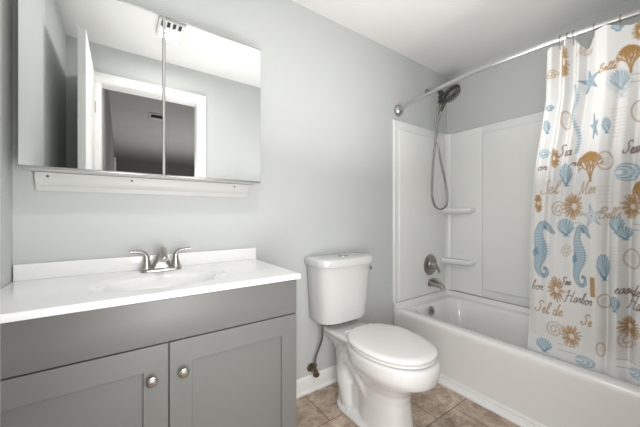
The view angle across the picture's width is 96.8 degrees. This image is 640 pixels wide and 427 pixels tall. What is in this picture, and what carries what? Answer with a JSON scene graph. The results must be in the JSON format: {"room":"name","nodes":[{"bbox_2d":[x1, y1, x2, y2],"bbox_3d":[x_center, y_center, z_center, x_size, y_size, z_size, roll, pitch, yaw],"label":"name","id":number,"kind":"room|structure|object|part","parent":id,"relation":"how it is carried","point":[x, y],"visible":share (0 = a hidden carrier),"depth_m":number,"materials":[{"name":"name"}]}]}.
{"room":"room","nodes":[
{"label":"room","id":0,"kind":"room"},
{"bbox_2d":[0,0,12,288],"bbox_3d":[-0.752,-0.089,0.405,0.120,2.371,1.445,0,0,-35],"label":"wall","id":1,"kind":"structure","parent":0,"point":[6,6],"depth_m":0.97,"materials":[{"name":"paint"}]},
{"bbox_2d":[13,0,446,379],"bbox_3d":[-0.005,-0.089,1.868,3.020,2.371,0.100,0,0,-35],"label":"wall","id":2,"kind":"structure","parent":0,"point":[330,92],"depth_m":1.70,"materials":[{"name":"paint"}]},
{"bbox_2d":[13,248,255,281],"bbox_3d":[-0.728,0.211,1.287,0.920,0.061,0.020,0,0,-35],"label":"backsplash","id":3,"kind":"structure","parent":2,"relation":"attached to","point":[45,270],"depth_m":1.17,"materials":[{"name":"white stone"}]},
{"bbox_2d":[17,0,260,184],"bbox_3d":[-0.693,-0.500,1.251,0.871,0.683,0.124,0,0,-35],"label":"upper cabinet","id":4,"kind":"object","parent":2,"relation":"attached to","point":[117,88],"visible":1,"depth_m":1.14,"materials":[{"name":"silver mirror"}]},
{"bbox_3d":[-0.841,-0.503,1.079,0.428,0.670,0.004,0,0,-35],"label":"mirror door","id":5,"kind":"part","parent":4,"relation":"part of","materials":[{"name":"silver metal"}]},
{"bbox_3d":[-0.481,-0.503,1.330,0.430,0.670,0.004,0,0,-35],"label":"mirror door","id":6,"kind":"part","parent":4,"relation":"part of","materials":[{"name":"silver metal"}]},
{"bbox_2d":[35,172,248,197],"bbox_3d":[-0.721,-0.122,1.285,0.813,0.070,0.035,0,0,-35],"label":"wall rail","id":7,"kind":"object","parent":2,"relation":"attached to","point":[44,181],"visible":1,"depth_m":1.22,"materials":[{"name":"white"}]},
{"bbox_2d":[307,325,323,377],"bbox_3d":[-0.024,0.818,1.728,0.070,0.318,0.105,0,0,-35],"label":"water supply line","id":8,"kind":"object","parent":2,"relation":"attached to","point":[312,366],"visible":1,"depth_m":1.73,"materials":[{"name":"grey metal"}]},
{"bbox_3d":[-0.024,0.957,1.700,0.038,0.038,0.035,0,0,-35],"label":"valve handle","id":9,"kind":"part","parent":8,"relation":"part of","materials":[{"name":"grey metal"}]},
{"bbox_2d":[296,365,337,398],"bbox_3d":[0.105,1.046,1.871,1.127,0.098,0.022,0,0,-35],"label":"baseboard","id":10,"kind":"structure","parent":2,"relation":"attached to","point":[308,384],"depth_m":1.78,"materials":[{"name":"white paint"}]},
{"bbox_2d":[425,84,460,209],"bbox_3d":[1.013,-0.560,2.338,0.222,1.049,0.270,0,0,0],"label":"shower","id":11,"kind":"object","parent":2,"relation":"attached to","point":[448,96],"visible":0.95,"depth_m":2.31,"materials":[{"name":"silver metal"}]},
{"bbox_3d":[1.002,-0.900,2.293,0.067,0.138,0.041,0,0,12],"label":"handle","id":12,"kind":"part","parent":11,"relation":"part of","materials":[{"name":"grey metal"}]},
{"bbox_2d":[394,9,639,115],"bbox_3d":[1.008,-0.816,1.585,0.180,0.088,1.527,0,0,-35],"label":"curtain rod","id":13,"kind":"object","parent":2,"relation":"attached to","point":[398,109],"visible":0.98,"depth_m":1.42,"materials":[{"name":"silver metal"}]},
{"bbox_2d":[528,21,639,385],"bbox_3d":[1.239,-0.008,1.303,0.231,1.584,0.550,0,0,-35],"label":"shower curtain","id":14,"kind":"object","parent":13,"relation":"hanging from","point":[585,228],"visible":0.98,"depth_m":1.30,"materials":[{"name":"fabric"}]},
{"bbox_2d":[296,381,519,426],"bbox_3d":[0.460,1.126,1.202,3.020,0.060,1.725,0,0,-35],"label":"floor","id":15,"kind":"structure","parent":0,"point":[440,406],"depth_m":1.58,"materials":[{"name":"tile"}]},
{"bbox_2d":[0,279,295,426],"bbox_3d":[-0.592,0.680,1.090,0.903,0.831,0.499,0,0,-35],"label":"vanity cabinet","id":16,"kind":"object","parent":15,"relation":"on","point":[224,358],"visible":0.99,"depth_m":0.89,"materials":[{"name":"grey paint"}]},
{"bbox_3d":[-0.664,0.696,0.784,0.432,0.576,0.018,0,0,-35],"label":"door","id":17,"kind":"part","parent":16,"relation":"part of","materials":[{"name":"grey paint"}]},
{"bbox_3d":[-0.471,0.335,0.918,0.902,0.136,0.018,0,0,-35],"label":"false drawer","id":18,"kind":"part","parent":16,"relation":"part of","materials":[{"name":"grey paint"}]},
{"bbox_2d":[0,248,300,323],"bbox_3d":[-0.596,0.269,1.096,0.922,0.176,0.486,0,0,-35],"label":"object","id":19,"kind":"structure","parent":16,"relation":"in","point":[45,289],"depth_m":1.06,"materials":[{"name":"white stone"}]},
{"bbox_2d":[129,246,190,272],"bbox_3d":[-0.678,0.188,1.216,0.159,0.105,0.183,0,0,15],"label":"sink faucet","id":20,"kind":"object","parent":19,"relation":"on","point":[161,262],"visible":1,"depth_m":1.20,"materials":[{"name":"silver metal"}]},
{"bbox_3d":[-0.746,0.189,1.183,0.083,0.085,0.043,0,0,-35],"label":"handle","id":21,"kind":"part","parent":20,"relation":"part of","materials":[{"name":"silver metal"}]},
{"bbox_3d":[-0.684,0.233,1.226,0.158,0.014,0.054,0,0,-35],"label":"plate","id":22,"kind":"part","parent":20,"relation":"part of","materials":[{"name":"silver metal"}]},
{"bbox_3d":[-0.661,0.183,1.192,0.092,0.096,0.127,0,0,-35],"label":"spout","id":23,"kind":"part","parent":20,"relation":"part of","materials":[{"name":"silver metal"}]},
{"bbox_3d":[-0.623,0.189,1.269,0.083,0.085,0.043,0,0,-35],"label":"handle","id":24,"kind":"part","parent":20,"relation":"part of","materials":[{"name":"silver metal"}]},
{"bbox_3d":[-0.510,0.506,0.862,0.032,0.032,0.030,0,0,-35],"label":"knob","id":25,"kind":"part","parent":16,"relation":"part of","materials":[{"name":"silver metal"}]},
{"bbox_3d":[-0.438,0.506,0.912,0.032,0.032,0.030,0,0,-35],"label":"knob","id":26,"kind":"part","parent":16,"relation":"part of","materials":[{"name":"silver metal"}]},
{"bbox_3d":[-0.292,0.696,1.043,0.466,0.576,0.018,0,0,-35],"label":"door","id":27,"kind":"part","parent":16,"relation":"part of","materials":[{"name":"grey paint"}]},
{"bbox_2d":[305,252,440,426],"bbox_3d":[0.288,0.673,1.544,0.424,0.846,0.744,0,0,-35],"label":"toilet","id":28,"kind":"object","parent":15,"relation":"on","point":[380,367],"visible":1,"depth_m":1.49,"materials":[{"name":"white ceramic"}]},
{"bbox_3d":[0.136,0.474,1.763,0.396,0.340,0.194,0,0,-35],"label":"tank","id":29,"kind":"part","parent":28,"relation":"part of","materials":[{"name":"white ceramic"}]},
{"bbox_3d":[0.138,0.281,1.760,0.424,0.050,0.218,0,0,-35],"label":"tank lid","id":30,"kind":"part","parent":28,"relation":"part of","materials":[{"name":"white ceramic"}]},
{"bbox_3d":[0.296,0.885,1.534,0.374,0.421,0.718,0,0,-35],"label":"bowl","id":31,"kind":"part","parent":28,"relation":"part of","materials":[{"name":"white ceramic"}]},
{"bbox_3d":[0.360,0.645,1.442,0.374,0.022,0.456,0,0,-35],"label":"lid","id":32,"kind":"part","parent":28,"relation":"part of","materials":[{"name":"white plastic"}]},
{"bbox_3d":[0.362,0.666,1.438,0.364,0.016,0.441,0,0,-35],"label":"seat","id":33,"kind":"part","parent":28,"relation":"part of","materials":[{"name":"white plastic"}]},
{"bbox_2d":[394,289,639,426],"bbox_3d":[1.300,0.891,1.788,0.729,0.407,1.517,0,0,-35],"label":"bathtub","id":34,"kind":"object","parent":15,"relation":"on","point":[481,344],"visible":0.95,"depth_m":1.60,"materials":[{"name":"white ceramic"}]},
{"bbox_3d":[0.895,0.771,2.273,0.072,0.072,0.021,0,0,-35],"label":"overflow plate","id":35,"kind":"part","parent":34,"relation":"part of","materials":[{"name":"silver metal"}]},
{"bbox_2d":[291,0,627,76],"bbox_3d":[0.460,-1.315,1.202,3.020,0.080,1.725,0,0,-35],"label":"ceiling","id":36,"kind":"structure","parent":0,"point":[447,37],"depth_m":1.89,"materials":[{"name":"paint"}]},
{"bbox_2d":[438,377,537,426],"bbox_3d":[0.992,1.083,1.559,0.036,0.026,1.499,0,0,-35],"label":"trim","id":37,"kind":"structure","parent":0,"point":[513,418],"depth_m":1.61,"materials":[{"name":"white paint"}]},
{"bbox_2d":[447,0,639,307],"bbox_3d":[1.686,-0.089,1.996,0.100,2.371,1.625,0,0,-35],"label":"wall","id":38,"kind":"structure","parent":0,"point":[516,87],"depth_m":2.20,"materials":[{"name":"paint"}]},
{"bbox_2d":[392,111,543,307],"bbox_3d":[1.305,-0.025,1.792,0.753,1.422,1.523,0,0,-35],"label":"tub surround","id":39,"kind":"object","parent":38,"relation":"attached to","point":[479,243],"visible":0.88,"depth_m":2.31,"materials":[{"name":"white plastic"}]},
{"bbox_3d":[0.856,-0.025,2.393,0.704,1.422,0.021,0,0,-35],"label":"faucet wall panel","id":40,"kind":"part","parent":39,"relation":"part of","materials":[{"name":"white plastic"}]},
{"bbox_2d":[424,254,440,274],"bbox_3d":[0.970,0.432,2.415,0.180,0.180,0.075,0,0,-35],"label":"shower valve","id":41,"kind":"object","parent":39,"relation":"attached to","point":[430,263],"visible":1,"depth_m":2.41,"materials":[{"name":"silver metal"}]},
{"bbox_3d":[0.983,0.450,2.409,0.074,0.094,0.051,0,0,-35],"label":"lever","id":42,"kind":"part","parent":41,"relation":"part of","materials":[{"name":"silver metal"}]},
{"bbox_2d":[428,278,444,289],"bbox_3d":[0.988,0.582,2.389,0.068,0.088,0.137,0,0,-35],"label":"tub spout","id":43,"kind":"object","parent":39,"relation":"attached to","point":[431,282],"visible":1,"depth_m":2.38,"materials":[{"name":"silver metal"}]},
{"bbox_2d":[442,258,475,265],"bbox_3d":[1.203,0.418,2.481,0.118,0.055,0.262,0,0,-35],"label":"shelf","id":44,"kind":"object","parent":39,"relation":"attached to","point":[445,261],"depth_m":2.47,"materials":[{"name":"white plastic"}]},
{"bbox_2d":[442,208,475,213],"bbox_3d":[1.203,-0.029,2.481,0.118,0.055,0.262,0,0,-35],"label":"shelf","id":45,"kind":"object","parent":39,"relation":"attached to","point":[447,210],"depth_m":2.45,"materials":[{"name":"white plastic"}]},
{"bbox_3d":[1.617,-0.025,1.983,0.022,1.422,1.468,0,0,-35],"label":"long wall panel","id":46,"kind":"part","parent":39,"relation":"part of","materials":[{"name":"white plastic"}]}
]}

